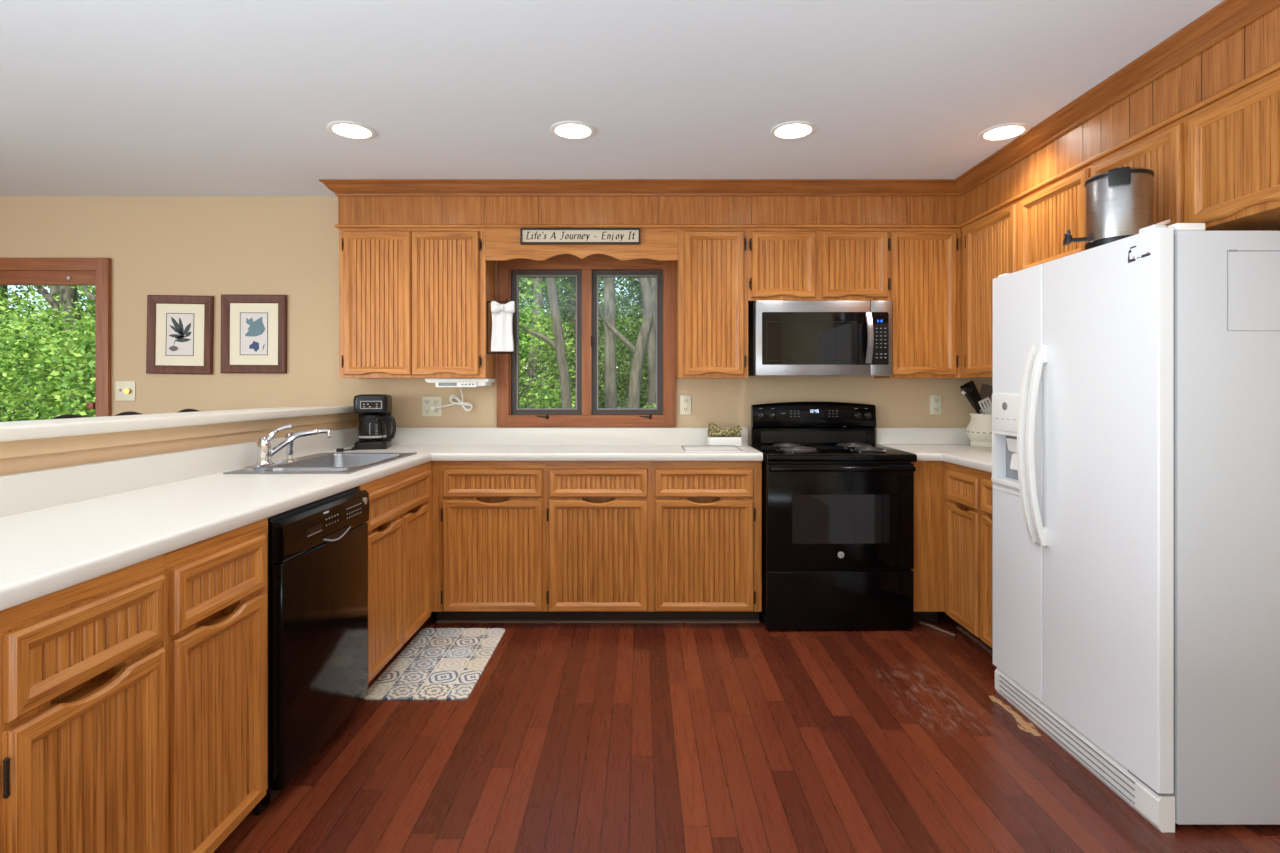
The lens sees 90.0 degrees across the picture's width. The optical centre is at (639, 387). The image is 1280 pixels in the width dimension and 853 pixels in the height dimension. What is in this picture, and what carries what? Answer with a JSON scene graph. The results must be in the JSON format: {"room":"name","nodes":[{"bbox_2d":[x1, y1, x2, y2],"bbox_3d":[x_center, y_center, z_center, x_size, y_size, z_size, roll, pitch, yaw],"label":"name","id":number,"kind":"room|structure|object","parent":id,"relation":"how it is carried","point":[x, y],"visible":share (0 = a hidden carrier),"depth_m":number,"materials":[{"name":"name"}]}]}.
{"room":"kitchen","nodes":[
{"label":"kitchen","id":0,"kind":"room"},
{"bbox_2d":[0,420,355,474],"bbox_3d":[-1.780,0.694,2.005,0.180,1.112,3.610,0,0,0],"label":"wall","id":1,"kind":"structure","parent":0,"point":[70,458],"depth_m":2.15,"materials":[{"name":"beige paint"}]},
{"bbox_2d":[0,405,353,441],"bbox_3d":[-1.760,0.119,1.980,0.260,0.038,3.659,0,0,0],"label":"countertop","id":2,"kind":"structure","parent":1,"relation":"on","point":[49,428],"depth_m":2.17,"materials":[{"name":"beige paint"}]},
{"bbox_2d":[0,412,358,458],"bbox_3d":[-1.681,0.163,2.005,0.018,0.047,3.609,0,0,0],"label":"trim","id":3,"kind":"structure","parent":1,"relation":"attached to","point":[19,448],"depth_m":2.16,"materials":[{"name":"beige paint"}]},
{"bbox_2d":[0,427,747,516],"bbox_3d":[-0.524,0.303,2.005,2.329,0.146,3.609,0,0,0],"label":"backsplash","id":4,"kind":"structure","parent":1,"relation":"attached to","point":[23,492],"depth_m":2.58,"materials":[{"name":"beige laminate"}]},
{"bbox_2d":[0,197,992,444],"bbox_3d":[-1.600,0.055,3.885,7.800,2.390,0.150,0,0,0],"label":"wall","id":5,"kind":"structure","parent":0,"point":[216,247],"depth_m":3.81,"materials":[{"name":"beige paint"}]},
{"bbox_2d":[0,258,111,416],"bbox_3d":[-3.988,-0.175,3.873,1.684,1.190,0.175,0,0,0],"label":"window","id":6,"kind":"structure","parent":5,"relation":"in","point":[97,272],"depth_m":3.79,"materials":[{"name":"brown wood"}]},
{"bbox_2d":[115,381,135,400],"bbox_3d":[-3.060,0.018,3.798,0.118,0.118,0.024,0,0,0],"label":"wall switch","id":7,"kind":"object","parent":5,"relation":"attached to","point":[124,390],"visible":1,"depth_m":3.80,"materials":[{"name":"beige plastic"}]},
{"bbox_2d":[146,295,213,374],"bbox_3d":[-2.731,-0.316,3.798,0.386,0.466,0.022,1,0,0],"label":"framed print","id":8,"kind":"object","parent":5,"relation":"attached to","point":[180,328],"visible":1,"depth_m":3.80,"materials":[{"name":"brown wood"}]},
{"bbox_2d":[220,295,287,373],"bbox_3d":[-2.292,-0.320,3.798,0.386,0.466,0.022,0,0,0],"label":"framed print","id":9,"kind":"object","parent":5,"relation":"attached to","point":[253,327],"visible":1,"depth_m":3.80,"materials":[{"name":"brown wood"}]},
{"bbox_2d":[339,228,494,377],"bbox_3d":[-1.269,-0.474,3.678,0.816,0.834,0.261,0,0,0],"label":"upper cabinet","id":10,"kind":"object","parent":5,"relation":"attached to","point":[413,301],"visible":1,"depth_m":3.56,"materials":[{"name":"brown wood"}]},
{"bbox_2d":[425,379,494,410],"bbox_3d":[-1.046,0.043,3.693,0.383,0.191,0.214,0,0,0],"label":"radio","id":11,"kind":"object","parent":10,"relation":"attached to","point":[459,383],"visible":1,"depth_m":3.60,"materials":[{"name":"white plastic"}]},
{"bbox_2d":[487,299,513,353],"bbox_3d":[-0.784,-0.346,3.600,0.156,0.311,0.009,0,0,0],"label":"towel holder","id":12,"kind":"object","parent":10,"relation":"attached to","point":[506,301],"visible":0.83,"depth_m":3.60,"materials":[{"name":"brown metal"}]},
{"bbox_2d":[491,301,514,350],"bbox_3d":[-0.764,-0.344,3.564,0.134,0.278,0.052,0,0,0],"label":"hand towel","id":13,"kind":"object","parent":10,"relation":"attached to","point":[502,314],"visible":1,"depth_m":3.56,"materials":[{"name":"white fabric"}]},
{"bbox_2d":[486,228,677,260],"bbox_3d":[-0.324,-0.801,3.576,1.073,0.179,0.019,0,0,0],"label":"valance","id":14,"kind":"object","parent":10,"relation":"attached to","point":[502,244],"visible":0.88,"depth_m":3.57,"materials":[{"name":"brown wood"}]},
{"bbox_2d":[520,228,639,244],"bbox_3d":[-0.331,-0.842,3.554,0.664,0.086,0.024,0,0,0],"label":"sign","id":15,"kind":"object","parent":14,"relation":"attached to","point":[528,236],"visible":1,"depth_m":3.55,"materials":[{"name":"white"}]},
{"bbox_2d":[334,61,1279,228],"bbox_3d":[0.047,-0.901,2.355,3.486,0.018,2.910,0,0,0],"label":"trim","id":16,"kind":"structure","parent":10,"relation":"attached to","point":[1276,66],"depth_m":3.55,"materials":[{"name":"brown wood"}]},
{"bbox_2d":[422,397,441,415],"bbox_3d":[-1.238,0.110,3.805,0.118,0.118,0.009,0,0,0],"label":"wall outlet","id":17,"kind":"object","parent":5,"relation":"attached to","point":[427,402],"visible":1,"depth_m":3.80,"materials":[{"name":"beige plastic"}]},
{"bbox_2d":[425,399,429,404],"bbox_3d":[-1.264,0.084,3.804,0.032,0.034,0.005,0,0,0],"label":"receptacle","id":18,"kind":"object","parent":17,"relation":"attached to","point":[427,401],"depth_m":3.80,"materials":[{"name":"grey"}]},
{"bbox_2d":[425,408,429,413],"bbox_3d":[-1.264,0.136,3.804,0.032,0.034,0.005,0,0,0],"label":"receptacle","id":19,"kind":"object","parent":17,"relation":"attached to","point":[427,410],"depth_m":3.80,"materials":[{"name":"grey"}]},
{"bbox_2d":[433,399,438,404],"bbox_3d":[-1.212,0.084,3.804,0.032,0.034,0.005,0,0,0],"label":"receptacle","id":20,"kind":"object","parent":17,"relation":"attached to","point":[435,401],"depth_m":3.80,"materials":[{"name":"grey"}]},
{"bbox_2d":[433,408,438,413],"bbox_3d":[-1.212,0.136,3.804,0.032,0.034,0.005,0,0,0],"label":"receptacle","id":21,"kind":"object","parent":17,"relation":"attached to","point":[436,411],"depth_m":3.80,"materials":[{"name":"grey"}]},
{"bbox_2d":[497,254,675,426],"bbox_3d":[-0.318,-0.309,3.865,1.060,1.082,0.190,0,0,0],"label":"window","id":22,"kind":"structure","parent":5,"relation":"in","point":[586,271],"depth_m":3.81,"materials":[{"name":"brown wood"}]},
{"bbox_2d":[680,395,690,414],"bbox_3d":[0.271,0.101,3.805,0.066,0.114,0.009,0,0,0],"label":"wall outlet","id":23,"kind":"object","parent":5,"relation":"attached to","point":[685,400],"visible":1,"depth_m":3.80,"materials":[{"name":"beige plastic"}]},
{"bbox_2d":[676,228,747,377],"bbox_3d":[0.408,-0.474,3.678,0.389,0.834,0.261,0,0,0],"label":"upper cabinet","id":24,"kind":"object","parent":5,"relation":"attached to","point":[712,263],"visible":1,"depth_m":3.56,"materials":[{"name":"brown wood"}]},
{"bbox_2d":[874,228,960,377],"bbox_3d":[1.591,-0.474,3.678,0.395,0.834,0.261,0,0,0],"label":"upper cabinet","id":25,"kind":"object","parent":5,"relation":"attached to","point":[925,263],"visible":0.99,"depth_m":3.56,"materials":[{"name":"brown wood"}]},
{"bbox_2d":[875,427,970,444],"bbox_3d":[1.774,0.285,3.244,0.749,0.102,1.129,0,0,0],"label":"backsplash","id":26,"kind":"structure","parent":5,"relation":"attached to","point":[883,435],"depth_m":3.79,"materials":[{"name":"beige laminate"}]},
{"bbox_2d":[930,395,941,414],"bbox_3d":[1.759,0.101,3.805,0.070,0.116,0.009,0,0,0],"label":"wall outlet","id":27,"kind":"object","parent":5,"relation":"attached to","point":[935,400],"visible":1,"depth_m":3.80,"materials":[{"name":"beige plastic"}]},
{"bbox_2d":[933,398,938,402],"bbox_3d":[1.759,0.075,3.804,0.032,0.034,0.005,0,0,0],"label":"receptacle","id":28,"kind":"object","parent":27,"relation":"attached to","point":[935,400],"depth_m":3.80,"materials":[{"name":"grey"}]},
{"bbox_2d":[933,407,938,411],"bbox_3d":[1.759,0.127,3.804,0.032,0.034,0.005,0,0,0],"label":"receptacle","id":29,"kind":"object","parent":27,"relation":"attached to","point":[935,409],"depth_m":3.80,"materials":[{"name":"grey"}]},
{"bbox_2d":[0,0,1223,196],"bbox_3d":[-1.675,-1.215,0.555,7.950,0.150,6.810,0,0,0],"label":"ceiling","id":30,"kind":"structure","parent":0,"point":[99,98],"depth_m":2.37,"materials":[{"name":"white paint"}]},
{"bbox_2d":[327,121,376,139],"bbox_3d":[-1.274,-1.136,2.830,0.202,0.006,0.202,0,0,0],"label":"recessed light","id":31,"kind":"object","parent":30,"relation":"in","point":[345,129],"visible":1,"depth_m":2.82,"materials":[{"name":"white plastic"}]},
{"bbox_2d":[550,121,595,139],"bbox_3d":[-0.296,-1.136,2.830,0.202,0.006,0.202,0,0,0],"label":"recessed light","id":32,"kind":"object","parent":30,"relation":"in","point":[570,130],"visible":1,"depth_m":2.82,"materials":[{"name":"white plastic"}]},
{"bbox_2d":[770,121,816,139],"bbox_3d":[0.677,-1.136,2.830,0.202,0.006,0.202,0,0,0],"label":"recessed light","id":33,"kind":"object","parent":30,"relation":"in","point":[792,130],"visible":1,"depth_m":2.82,"materials":[{"name":"white plastic"}]},
{"bbox_2d":[978,123,1029,141],"bbox_3d":[1.620,-1.136,2.850,0.202,0.006,0.202,0,0,0],"label":"recessed light","id":34,"kind":"object","parent":30,"relation":"in","point":[1003,132],"visible":1,"depth_m":2.84,"materials":[{"name":"white plastic"}]},
{"bbox_2d":[213,612,1279,852],"bbox_3d":[-1.600,1.300,0.630,7.800,0.100,6.660,0,0,0],"label":"floor","id":35,"kind":"structure","parent":0,"point":[571,737],"depth_m":2.15,"materials":[{"name":"brown wood"}]},
{"bbox_2d":[51,414,84,418],"bbox_3d":[-2.315,0.683,2.800,0.397,1.136,0.316,0,0,0],"label":"counter stool","id":36,"kind":"object","parent":35,"relation":"on","point":[65,416],"visible":0.06,"depth_m":2.79,"materials":[{"name":"black plastic"}]},
{"bbox_2d":[0,554,164,852],"bbox_3d":[-1.358,0.814,1.177,0.590,0.873,0.555,0,0,0],"label":"base cabinet","id":37,"kind":"object","parent":35,"relation":"on","point":[82,665],"visible":0.99,"depth_m":1.25,"materials":[{"name":"brown wood"}]},
{"bbox_2d":[114,411,141,415],"bbox_3d":[-2.315,0.683,3.130,0.397,1.136,0.316,0,0,0],"label":"counter stool","id":38,"kind":"object","parent":35,"relation":"on","point":[128,412],"visible":0.08,"depth_m":3.12,"materials":[{"name":"black plastic"}]},
{"bbox_2d":[177,409,198,412],"bbox_3d":[-2.315,0.683,3.545,0.397,1.136,0.316,0,0,0],"label":"counter stool","id":39,"kind":"object","parent":35,"relation":"on","point":[183,410],"visible":0.11,"depth_m":3.53,"materials":[{"name":"black plastic"}]},
{"bbox_2d":[164,518,267,852],"bbox_3d":[-1.358,0.814,1.659,0.590,0.873,0.407,0,0,0],"label":"base cabinet","id":40,"kind":"object","parent":35,"relation":"on","point":[216,640],"visible":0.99,"depth_m":1.62,"materials":[{"name":"brown wood"}]},
{"bbox_2d":[253,487,369,814],"bbox_3d":[-1.340,0.816,2.168,0.606,0.868,0.592,0,0,0],"label":"dishwasher","id":41,"kind":"object","parent":35,"relation":"on","point":[318,550],"visible":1,"depth_m":2.05,"materials":[{"name":"black plastic"}]},
{"bbox_2d":[357,461,431,683],"bbox_3d":[-1.358,0.814,2.907,0.590,0.873,0.858,0,0,0],"label":"base cabinet","id":42,"kind":"object","parent":35,"relation":"on","point":[400,510],"visible":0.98,"depth_m":2.83,"materials":[{"name":"brown wood"}]},
{"bbox_2d":[364,628,504,699],"bbox_3d":[-0.907,1.245,2.937,0.430,0.010,0.750,0,0,0],"label":"kitchen mat","id":43,"kind":"object","parent":35,"relation":"on","point":[438,663],"visible":0.87,"depth_m":2.85,"materials":[{"name":"fabric"}]},
{"bbox_2d":[432,461,547,622],"bbox_3d":[-0.787,0.814,3.562,0.592,0.873,0.491,0,0,0],"label":"base cabinet","id":44,"kind":"object","parent":35,"relation":"on","point":[489,517],"visible":0.98,"depth_m":3.33,"materials":[{"name":"brown wood"}]},
{"bbox_2d":[546,461,650,622],"bbox_3d":[-0.216,0.814,3.562,0.549,0.873,0.491,0,0,0],"label":"base cabinet","id":45,"kind":"object","parent":35,"relation":"on","point":[598,513],"visible":0.98,"depth_m":3.33,"materials":[{"name":"brown wood"}]},
{"bbox_2d":[651,461,761,622],"bbox_3d":[0.346,0.814,3.562,0.575,0.873,0.491,0,0,0],"label":"base cabinet","id":46,"kind":"object","parent":35,"relation":"on","point":[706,516],"visible":1,"depth_m":3.33,"materials":[{"name":"brown wood"}]},
{"bbox_2d":[0,427,762,610],"bbox_3d":[-0.524,0.303,2.005,2.329,0.146,3.609,0,0,0],"label":"countertop","id":47,"kind":"structure","parent":46,"relation":"on","point":[61,528],"depth_m":2.00,"materials":[{"name":"beige laminate"}]},
{"bbox_2d":[241,424,331,470],"bbox_3d":[-1.537,0.243,2.744,0.156,0.175,0.372,0,0,31],"label":"faucet","id":48,"kind":"object","parent":47,"relation":"on","point":[264,452],"visible":1,"depth_m":2.69,"materials":[{"name":"silver metal"}]},
{"bbox_2d":[223,453,416,473],"bbox_3d":[-1.381,0.418,2.880,0.487,0.176,0.770,0,0,0],"label":"sink","id":49,"kind":"object","parent":47,"relation":"in","point":[319,463],"visible":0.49,"depth_m":2.97,"materials":[{"name":"silver metal"}]},
{"bbox_2d":[284,432,296,461],"bbox_3d":[-1.553,0.262,2.860,0.072,0.135,0.048,0,0,0],"label":"sprayer","id":50,"kind":"object","parent":49,"relation":"on","point":[289,448],"visible":0.73,"depth_m":2.85,"materials":[{"name":"silver metal"}]},
{"bbox_2d":[336,394,395,451],"bbox_3d":[-1.497,0.186,3.549,0.282,0.300,0.330,0,0,-14],"label":"coffee maker","id":51,"kind":"object","parent":47,"relation":"on","point":[376,421],"visible":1,"depth_m":3.52,"materials":[{"name":"black plastic"}]},
{"bbox_2d":[681,445,742,451],"bbox_3d":[0.388,0.332,3.503,0.306,0.008,0.313,0,0,0],"label":"cutting board","id":52,"kind":"object","parent":47,"relation":"on","point":[687,448],"visible":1,"depth_m":3.48,"materials":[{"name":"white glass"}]},
{"bbox_2d":[707,436,741,446],"bbox_3d":[0.488,0.309,3.715,0.190,0.053,0.100,0,0,0],"label":"storage box","id":53,"kind":"object","parent":47,"relation":"on","point":[711,440],"visible":0.81,"depth_m":3.67,"materials":[{"name":"white plastic"}]},
{"bbox_2d":[708,423,741,436],"bbox_3d":[0.492,0.242,3.715,0.192,0.078,0.100,0,0,0],"label":"cloth","id":54,"kind":"object","parent":53,"relation":"on","point":[713,430],"visible":1,"depth_m":3.68,"materials":[{"name":"beige fabric"}]},
{"bbox_2d":[748,402,916,628],"bbox_3d":[1.023,0.657,3.507,0.762,1.155,0.554,0,0,-1],"label":"range","id":55,"kind":"object","parent":35,"relation":"on","point":[838,504],"visible":1,"depth_m":3.27,"materials":[{"name":"black metal"}]},
{"bbox_2d":[748,443,916,461],"bbox_3d":[1.023,0.347,3.509,0.771,0.057,0.539,0,0,0],"label":"cooktop","id":56,"kind":"object","parent":55,"relation":"in","point":[772,452],"depth_m":3.30,"materials":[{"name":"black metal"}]},
{"bbox_2d":[911,461,992,654],"bbox_3d":[1.781,0.814,3.244,0.732,0.873,1.127,0,0,0],"label":"base cabinet","id":57,"kind":"object","parent":35,"relation":"on","point":[953,569],"visible":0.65,"depth_m":3.21,"materials":[{"name":"brown wood"}]},
{"bbox_2d":[875,427,991,472],"bbox_3d":[1.774,0.305,3.244,0.749,0.142,1.129,0,0,0],"label":"countertop","id":58,"kind":"structure","parent":57,"relation":"on","point":[947,444],"depth_m":3.79,"materials":[{"name":"beige laminate"}]},
{"bbox_2d":[966,413,991,447],"bbox_3d":[1.995,0.241,3.670,0.228,0.190,0.228,0,0,0],"label":"utensil crock","id":59,"kind":"object","parent":58,"relation":"on","point":[979,428],"visible":0.52,"depth_m":3.61,"materials":[{"name":"beige ceramic"}]},
{"bbox_2d":[960,384,979,413],"bbox_3d":[1.926,0.141,3.651,0.210,0.325,0.053,0,0,0],"label":"ladle","id":60,"kind":"object","parent":59,"relation":"in","point":[965,389],"visible":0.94,"depth_m":3.64,"materials":[{"name":"black plastic"}]},
{"bbox_2d":[962,384,971,393],"bbox_3d":[1.865,0.005,3.650,0.057,0.054,0.052,0,0,0],"label":"bowl","id":61,"kind":"object","parent":60,"relation":"on","point":[967,389],"depth_m":3.63,"materials":[{"name":"black plastic"}]},
{"bbox_2d":[960,380,982,413],"bbox_3d":[1.937,0.129,3.698,0.168,0.347,0.014,0,0,5],"label":"spatula","id":62,"kind":"object","parent":59,"relation":"in","point":[975,394],"visible":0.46,"depth_m":3.70,"materials":[{"name":"black plastic"}]},
{"bbox_2d":[978,397,991,413],"bbox_3d":[1.968,0.176,3.622,0.111,0.252,0.023,0,0,-14],"label":"turner","id":63,"kind":"object","parent":59,"relation":"in","point":[988,410],"visible":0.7,"depth_m":3.62,"materials":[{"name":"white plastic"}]},
{"bbox_2d":[980,384,992,413],"bbox_3d":[2.011,0.137,3.709,0.085,0.326,0.021,0,0,0],"label":"turner","id":64,"kind":"object","parent":59,"relation":"in","point":[986,390],"visible":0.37,"depth_m":3.71,"materials":[{"name":"brown plastic"}]},
{"bbox_2d":[991,223,1279,831],"bbox_3d":[1.750,0.391,2.220,0.730,1.718,0.849,0,0,0],"label":"refrigerator","id":65,"kind":"object","parent":35,"relation":"on","point":[1135,478],"visible":1,"depth_m":1.82,"materials":[{"name":"white metal"}]},
{"bbox_2d":[1063,166,1153,250],"bbox_3d":[1.593,-0.589,2.178,0.250,0.275,0.198,0,0,22],"label":"pot","id":66,"kind":"object","parent":65,"relation":"on","point":[1119,201],"visible":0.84,"depth_m":2.10,"materials":[{"name":"silver metal"}]},
{"bbox_2d":[338,5,1279,223],"bbox_3d":[0.064,-1.018,2.355,3.492,0.245,2.910,0,0,0],"label":"soffit","id":67,"kind":"structure","parent":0,"point":[1253,48],"depth_m":3.57,"materials":[{"name":"brown wood"}]},
{"bbox_2d":[319,0,1279,196],"bbox_3d":[0.018,-1.103,2.355,3.544,0.071,2.910,0,0,0],"label":"trim","id":68,"kind":"structure","parent":67,"relation":"attached to","point":[1229,16],"depth_m":3.50,"materials":[{"name":"brown wood"}]},
{"bbox_2d":[748,228,889,304],"bbox_3d":[0.998,-0.689,3.678,0.790,0.404,0.261,0,0,0],"label":"upper cabinet","id":69,"kind":"object","parent":67,"relation":"attached to","point":[785,264],"visible":1,"depth_m":3.56,"materials":[{"name":"brown wood"}]},
{"bbox_2d":[748,301,891,375],"bbox_3d":[1.012,-0.275,3.639,0.763,0.415,0.333,0,0,0],"label":"microwave","id":70,"kind":"object","parent":69,"relation":"attached to","point":[786,338],"visible":1,"depth_m":3.53,"materials":[{"name":"silver metal"}]},
{"label":"outside","id":71,"kind":"structure","parent":0,"visible":0},
{"bbox_2d":[12,369,628,420],"bbox_3d":[-5.000,0.047,27.200,70.000,3.332,46.000,0,0,0],"label":"ground","id":72,"kind":"structure","parent":71,"point":[547,369],"depth_m":23.27,"materials":[{"name":"green plant"}]},
{"bbox_2d":[0,286,95,421],"bbox_3d":[-7.450,-0.699,8.689,3.298,4.509,2.556,0,0,0],"label":"tree","id":73,"kind":"object","parent":72,"relation":"on","point":[68,310],"visible":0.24,"depth_m":8.13,"materials":[{"name":"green plant"}]},
{"bbox_2d":[0,286,95,415],"bbox_3d":[-9.475,-1.099,10.683,3.993,5.310,3.228,0,0,-26],"label":"tree","id":74,"kind":"object","parent":72,"relation":"on","point":[53,289],"visible":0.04,"depth_m":10.10,"materials":[{"name":"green plant"}]},
{"bbox_2d":[0,286,95,421],"bbox_3d":[-13.187,-1.399,13.195,3.054,6.509,3.171,0,0,-36],"label":"tree","id":75,"kind":"object","parent":72,"relation":"on","point":[4,289],"visible":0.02,"depth_m":13.29,"materials":[{"name":"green plant"}]},
{"bbox_2d":[20,287,95,413],"bbox_3d":[-9.904,-1.399,12.409,3.096,6.511,3.059,0,0,36],"label":"tree","id":76,"kind":"object","parent":72,"relation":"on","point":[44,379],"visible":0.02,"depth_m":11.57,"materials":[{"name":"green plant"}]},
{"bbox_2d":[29,286,95,418],"bbox_3d":[-6.033,-0.499,8.084,2.678,4.110,2.042,0,0,-26],"label":"tree","id":77,"kind":"object","parent":72,"relation":"on","point":[82,342],"visible":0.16,"depth_m":7.43,"materials":[{"name":"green plant"}]},
{"bbox_2d":[78,286,94,332],"bbox_3d":[-14.499,-1.399,17.986,3.054,6.509,3.171,0,0,27],"label":"tree","id":78,"kind":"object","parent":72,"relation":"on","point":[92,286],"visible":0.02,"depth_m":17.40,"materials":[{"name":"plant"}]},
{"bbox_2d":[519,401,544,407],"bbox_3d":[-1.354,0.825,7.625,1.491,1.334,1.582,0,0,0],"label":"sapling","id":79,"kind":"object","parent":72,"relation":"on","point":[521,402],"visible":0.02,"depth_m":7.60,"materials":[{"name":"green plant"}]},
{"bbox_2d":[525,278,542,405],"bbox_3d":[-1.704,-1.720,10.500,1.618,6.013,1.626,0,0,0],"label":"tree","id":80,"kind":"object","parent":72,"relation":"on","point":[539,296],"visible":0.02,"depth_m":10.42,"materials":[{"name":"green plant"}]},
{"bbox_2d":[519,278,567,398],"bbox_3d":[-3.096,-2.391,16.613,3.171,6.509,3.054,0,0,-43],"label":"tree","id":81,"kind":"object","parent":72,"relation":"on","point":[521,290],"visible":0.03,"depth_m":16.44,"materials":[{"name":"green plant"}]},
{"bbox_2d":[519,278,571,407],"bbox_3d":[-1.079,-0.522,6.207,1.447,4.219,0.992,0,0,0],"label":"tree","id":82,"kind":"object","parent":72,"relation":"on","point":[558,345],"visible":0.06,"depth_m":6.17,"materials":[{"name":"grey plant"}]},
{"bbox_2d":[524,280,567,391],"bbox_3d":[-3.213,-2.909,24.005,3.054,6.509,3.171,0,0,-40],"label":"tree","id":83,"kind":"object","parent":72,"relation":"on","point":[543,371],"visible":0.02,"depth_m":23.82,"materials":[{"name":"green plant"}]},
{"bbox_2d":[519,301,575,407],"bbox_3d":[-1.798,0.020,9.303,2.205,2.700,1.626,0,0,0],"label":"sapling","id":84,"kind":"object","parent":72,"relation":"on","point":[555,395],"visible":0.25,"depth_m":9.26,"materials":[{"name":"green plant"}]},
{"bbox_2d":[519,278,642,407],"bbox_3d":[-1.396,-2.153,13.187,3.054,6.509,3.171,0,0,16],"label":"tree","id":85,"kind":"object","parent":72,"relation":"on","point":[570,284],"visible":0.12,"depth_m":12.95,"materials":[{"name":"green plant"}]},
{"bbox_2d":[543,278,633,374],"bbox_3d":[-1.599,-2.650,20.290,3.059,6.511,3.096,0,0,-35],"label":"tree","id":86,"kind":"object","parent":72,"relation":"on","point":[555,278],"visible":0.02,"depth_m":20.22,"materials":[{"name":"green plant"}]},
{"bbox_2d":[546,307,647,407],"bbox_3d":[-0.587,-0.130,11.600,2.232,2.679,1.634,0,0,0],"label":"sapling","id":87,"kind":"object","parent":72,"relation":"on","point":[621,388],"visible":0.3,"depth_m":11.47,"materials":[{"name":"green plant"}]},
{"bbox_2d":[604,278,616,407],"bbox_3d":[-0.403,-1.226,8.596,1.015,5.288,0.992,0,0,0],"label":"tree","id":88,"kind":"object","parent":72,"relation":"on","point":[609,283],"visible":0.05,"depth_m":8.53,"materials":[{"name":"grey plant"}]},
{"bbox_2d":[602,278,640,329],"bbox_3d":[-0.008,-2.923,24.189,3.171,6.509,3.054,0,0,-25],"label":"tree","id":89,"kind":"object","parent":72,"relation":"on","point":[625,291],"visible":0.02,"depth_m":24.09,"materials":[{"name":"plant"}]},
{"bbox_2d":[598,278,647,406],"bbox_3d":[0.088,-2.405,16.807,3.054,6.509,3.171,0,0,-28],"label":"tree","id":90,"kind":"object","parent":72,"relation":"on","point":[634,282],"visible":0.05,"depth_m":16.46,"materials":[{"name":"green plant"}]},
{"bbox_2d":[598,278,653,407],"bbox_3d":[-0.022,-0.816,7.005,1.192,4.693,1.005,0,0,0],"label":"tree","id":91,"kind":"object","parent":72,"relation":"on","point":[638,351],"visible":0.17,"depth_m":6.96,"materials":[{"name":"grey plant"}]},
{"bbox_2d":[616,316,647,407],"bbox_3d":[0.653,-0.044,10.807,2.207,2.619,1.643,0,0,0],"label":"sapling","id":92,"kind":"object","parent":72,"relation":"on","point":[635,328],"visible":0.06,"depth_m":10.65,"materials":[{"name":"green plant"}]},
{"bbox_2d":[647,278,655,407],"bbox_3d":[0.188,-1.288,9.399,0.904,5.300,0.879,0,0,32],"label":"tree","id":93,"kind":"object","parent":72,"relation":"on","point":[651,344],"visible":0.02,"depth_m":9.34,"materials":[{"name":"grey plant"}]},
{"bbox_3d":[2.225,0.055,0.555,0.150,2.390,6.510,0,0,0],"label":"wall","id":94,"kind":"structure","parent":0,"visible":0},
{"bbox_2d":[961,199,1019,377],"bbox_3d":[1.959,-0.474,3.288,0.378,0.834,0.555,0,0,0],"label":"upper cabinet","id":95,"kind":"object","parent":94,"relation":"attached to","point":[990,244],"visible":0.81,"depth_m":3.32,"materials":[{"name":"brown wood"}]},
{"bbox_2d":[1020,163,1092,269],"bbox_3d":[1.959,-0.699,2.770,0.378,0.384,0.480,0,0,0],"label":"upper cabinet","id":96,"kind":"object","parent":94,"relation":"attached to","point":[1046,214],"visible":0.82,"depth_m":2.76,"materials":[{"name":"brown wood"}]},
{"bbox_2d":[1091,115,1187,225],"bbox_3d":[1.959,-0.699,2.310,0.378,0.384,0.440,0,0,0],"label":"upper cabinet","id":97,"kind":"object","parent":94,"relation":"attached to","point":[1164,151],"visible":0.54,"depth_m":2.17,"materials":[{"name":"brown wood"}]},
{"bbox_2d":[1188,70,1279,230],"bbox_3d":[1.959,-0.699,1.620,0.378,0.384,0.940,0,0,0],"label":"upper cabinet","id":98,"kind":"object","parent":94,"relation":"attached to","point":[1234,140],"visible":0.95,"depth_m":1.92,"materials":[{"name":"brown wood"}]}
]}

